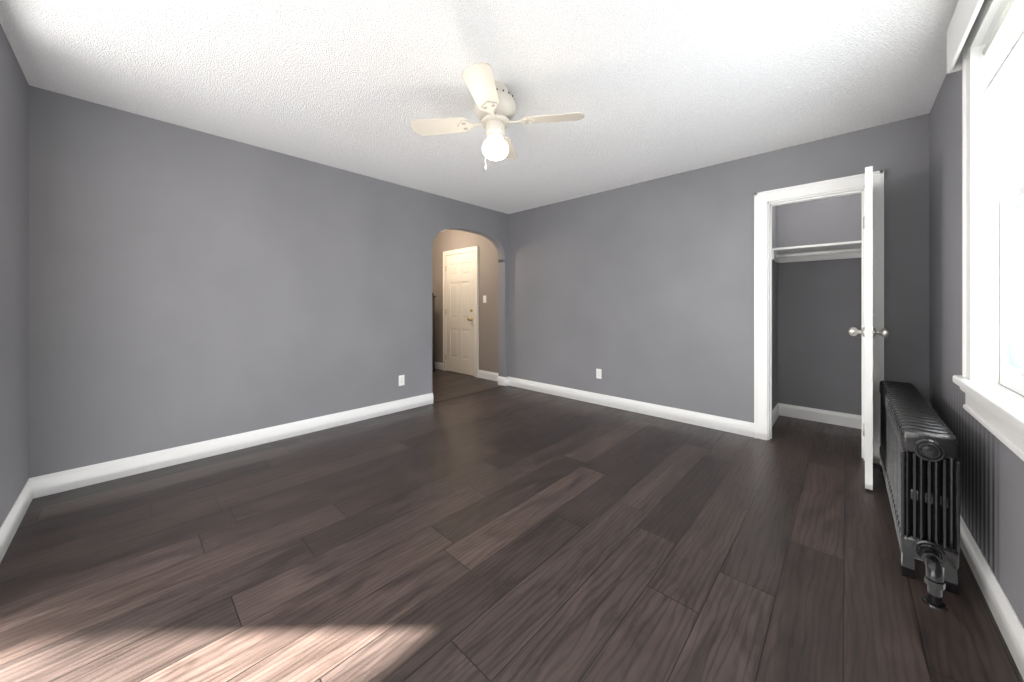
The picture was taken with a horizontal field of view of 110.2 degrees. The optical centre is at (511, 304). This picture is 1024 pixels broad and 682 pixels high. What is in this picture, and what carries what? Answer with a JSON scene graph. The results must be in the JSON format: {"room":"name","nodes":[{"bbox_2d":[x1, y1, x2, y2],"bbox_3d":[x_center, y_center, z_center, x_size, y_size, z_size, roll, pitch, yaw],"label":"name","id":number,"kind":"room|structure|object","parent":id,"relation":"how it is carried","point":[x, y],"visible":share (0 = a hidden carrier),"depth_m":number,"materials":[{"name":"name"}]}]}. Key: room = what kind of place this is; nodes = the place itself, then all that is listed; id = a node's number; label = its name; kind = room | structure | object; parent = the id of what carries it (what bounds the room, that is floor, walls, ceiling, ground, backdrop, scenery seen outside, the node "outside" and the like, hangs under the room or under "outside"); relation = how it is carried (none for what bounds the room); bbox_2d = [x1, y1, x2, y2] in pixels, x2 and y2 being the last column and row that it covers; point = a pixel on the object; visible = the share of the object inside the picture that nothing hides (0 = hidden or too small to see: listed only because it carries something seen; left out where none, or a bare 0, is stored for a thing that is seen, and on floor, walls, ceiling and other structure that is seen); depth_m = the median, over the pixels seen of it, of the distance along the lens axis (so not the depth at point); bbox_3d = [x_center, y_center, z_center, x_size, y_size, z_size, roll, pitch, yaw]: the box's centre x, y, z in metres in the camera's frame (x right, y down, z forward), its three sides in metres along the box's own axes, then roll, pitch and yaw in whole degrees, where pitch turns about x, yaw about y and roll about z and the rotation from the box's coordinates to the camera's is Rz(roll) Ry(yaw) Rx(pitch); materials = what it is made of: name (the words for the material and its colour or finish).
{"room":"empty living room","nodes":[
{"label":"empty living room","id":0,"kind":"room"},
{"bbox_2d":[0,24,28,526],"bbox_3d":[-1.467,-0.078,0.664,4.447,2.500,0.200,0,0,43],"label":"wall","id":1,"kind":"structure","parent":0,"point":[14,281],"depth_m":1.88,"materials":[{"name":"grey paint"}]},
{"bbox_2d":[0,477,35,562],"bbox_3d":[-1.455,1.109,0.800,4.000,0.125,0.016,0,0,43],"label":"baseboard","id":2,"kind":"structure","parent":1,"relation":"attached to","point":[12,521],"depth_m":1.86,"materials":[{"name":"white wood"}]},
{"bbox_2d":[29,85,508,477],"bbox_3d":[-1.577,-0.078,3.698,0.140,2.500,4.480,0,0,43],"label":"wall","id":3,"kind":"structure","parent":0,"point":[187,286],"depth_m":2.75,"materials":[{"name":"grey paint"}]},
{"bbox_2d":[36,393,432,497],"bbox_3d":[-1.914,1.109,3.224,0.016,0.125,2.868,0,0,43],"label":"baseboard","id":4,"kind":"structure","parent":3,"relation":"attached to","point":[48,484],"depth_m":2.73,"materials":[{"name":"white wood"}]},
{"bbox_2d":[399,375,403,385],"bbox_3d":[-1.224,0.837,3.966,0.009,0.115,0.070,0,0,43],"label":"outlet","id":5,"kind":"object","parent":3,"relation":"attached to","point":[401,380],"visible":1,"depth_m":3.96,"materials":[{"name":"white plastic"}]},
{"bbox_2d":[432,230,497,375],"bbox_3d":[-0.899,-0.078,6.214,2.310,2.500,0.120,0,0,43],"label":"wall","id":6,"kind":"structure","parent":0,"point":[447,240],"depth_m":5.75,"materials":[{"name":"paint"}]},
{"bbox_2d":[435,362,442,369],"bbox_3d":[-1.505,1.109,6.687,0.780,0.125,0.016,0,0,43],"label":"baseboard","id":7,"kind":"structure","parent":6,"relation":"attached to","point":[438,365],"depth_m":6.52,"materials":[{"name":"white"}]},
{"bbox_2d":[445,252,473,375],"bbox_3d":[-0.918,0.145,6.071,0.772,2.030,0.090,0,0,43],"label":"hall door","id":8,"kind":"structure","parent":6,"relation":"in","point":[459,314],"depth_m":6.08,"materials":[{"name":"beige wood"}]},
{"bbox_2d":[443,246,478,377],"bbox_3d":[-0.888,0.110,6.095,0.924,2.124,0.038,0,0,43],"label":"trim","id":9,"kind":"structure","parent":6,"relation":"attached to","point":[475,249],"depth_m":5.81,"materials":[{"name":"beige wood"}]},
{"bbox_2d":[478,370,503,385],"bbox_3d":[-0.321,1.109,5.580,0.600,0.125,0.016,0,0,43],"label":"baseboard","id":10,"kind":"structure","parent":6,"relation":"attached to","point":[488,375],"depth_m":5.58,"materials":[{"name":"white wood"}]},
{"bbox_2d":[0,0,957,231],"bbox_3d":[-0.418,-1.358,3.620,6.957,0.060,5.950,0,0,43],"label":"ceiling","id":11,"kind":"structure","parent":0,"point":[652,89],"depth_m":2.06,"materials":[{"name":"white paint"}]},
{"bbox_2d":[411,62,584,169],"bbox_3d":[-0.101,-1.083,2.186,0.810,0.490,0.810,0,0,-37],"label":"fan","id":12,"kind":"object","parent":11,"relation":"hanging from","point":[495,107],"visible":1,"depth_m":2.13,"materials":[{"name":"white plastic"}]},
{"bbox_2d":[0,369,1023,681],"bbox_3d":[-0.418,1.200,3.620,6.957,0.064,5.950,0,0,43],"label":"floor","id":13,"kind":"structure","parent":0,"point":[508,533],"depth_m":1.61,"materials":[{"name":"brown wood"}]},
{"bbox_2d":[432,292,435,371],"bbox_3d":[-1.657,0.339,6.485,0.792,1.666,0.124,0,0,43],"label":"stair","id":14,"kind":"structure","parent":13,"relation":"on","point":[433,333],"depth_m":6.24,"materials":[{"name":"black wood"}]},
{"bbox_2d":[879,380,959,610],"bbox_3d":[2.159,0.852,1.938,0.164,0.640,1.542,0,0,43],"label":"radiator","id":15,"kind":"object","parent":13,"relation":"on","point":[919,455],"visible":1,"depth_m":1.51,"materials":[{"name":"black metal"}]},
{"bbox_2d":[509,114,928,422],"bbox_3d":[1.573,-0.078,3.808,4.307,2.500,0.140,0,0,43],"label":"wall","id":16,"kind":"structure","parent":0,"point":[642,291],"depth_m":3.57,"materials":[{"name":"grey paint"}]},
{"bbox_2d":[596,369,601,378],"bbox_3d":[1.025,0.812,4.219,0.070,0.115,0.009,0,0,43],"label":"outlet","id":17,"kind":"object","parent":16,"relation":"attached to","point":[598,373],"visible":1,"depth_m":4.21,"materials":[{"name":"white plastic"}]},
{"bbox_2d":[504,377,753,436],"bbox_3d":[1.041,1.109,4.186,3.015,0.125,0.033,0,0,43],"label":"baseboard","id":18,"kind":"structure","parent":16,"relation":"attached to","point":[745,428],"depth_m":3.83,"materials":[{"name":"white wood"}]},
{"bbox_2d":[754,170,883,463],"bbox_3d":[2.481,0.093,2.940,0.794,2.157,0.170,0,0,43],"label":"trim","id":19,"kind":"structure","parent":16,"relation":"attached to","point":[765,202],"depth_m":2.98,"materials":[{"name":"white wood"}]},
{"bbox_2d":[848,166,889,489],"bbox_3d":[2.452,0.145,2.468,0.191,2.030,0.618,0,0,43],"label":"closet door","id":20,"kind":"structure","parent":16,"relation":"in","point":[868,332],"depth_m":2.25,"materials":[{"name":"white wood"}]},
{"bbox_2d":[772,206,777,409],"bbox_3d":[2.564,-0.078,3.570,0.060,2.500,0.867,0,0,43],"label":"wall","id":21,"kind":"structure","parent":0,"point":[774,311],"depth_m":3.65,"materials":[{"name":"grey paint"}]},
{"bbox_2d":[772,403,779,425],"bbox_3d":[2.572,1.109,3.522,0.016,0.125,0.807,0,0,43],"label":"baseboard","id":22,"kind":"structure","parent":21,"relation":"attached to","point":[776,411],"depth_m":3.64,"materials":[{"name":"white wood"}]},
{"bbox_2d":[778,193,861,415],"bbox_3d":[3.113,-0.078,3.608,0.690,2.500,0.060,0,0,43],"label":"wall","id":23,"kind":"structure","parent":0,"point":[819,345],"depth_m":3.58,"materials":[{"name":"grey paint"}]},
{"bbox_2d":[772,240,861,262],"bbox_3d":[2.939,-0.500,3.422,0.690,0.105,0.450,0,0,43],"label":"closet shelf","id":24,"kind":"object","parent":23,"relation":"attached to","point":[838,250],"visible":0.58,"depth_m":3.44,"materials":[{"name":"white wood"}]},
{"bbox_2d":[780,403,861,428],"bbox_3d":[3.087,1.109,3.581,0.630,0.125,0.016,0,0,43],"label":"baseboard","id":25,"kind":"structure","parent":23,"relation":"attached to","point":[812,414],"depth_m":3.57,"materials":[{"name":"white wood"}]},
{"bbox_2d":[929,70,1023,627],"bbox_3d":[1.538,-0.078,0.825,0.280,2.500,4.543,0,0,43],"label":"wall","id":26,"kind":"structure","parent":0,"point":[991,488],"depth_m":1.83,"materials":[{"name":"grey paint"}]},
{"bbox_2d":[947,0,1023,460],"bbox_3d":[1.720,-0.410,1.050,0.382,1.775,1.430,0,0,43],"label":"window","id":27,"kind":"structure","parent":26,"relation":"in","point":[992,241],"depth_m":1.49,"materials":[{"name":"white wood"}]},
{"bbox_2d":[982,0,1023,96],"bbox_3d":[1.648,-0.985,1.118,0.042,0.218,1.051,0,0,43],"label":"window blind","id":28,"kind":"object","parent":27,"relation":"attached to","point":[1001,47],"visible":0.94,"depth_m":1.31,"materials":[{"name":"fabric"}]},
{"bbox_2d":[960,513,1023,679],"bbox_3d":[1.450,1.109,0.948,0.016,0.125,4.203,0,0,43],"label":"baseboard","id":29,"kind":"structure","parent":26,"relation":"attached to","point":[1008,622],"depth_m":1.33,"materials":[{"name":"white wood"}]}
]}

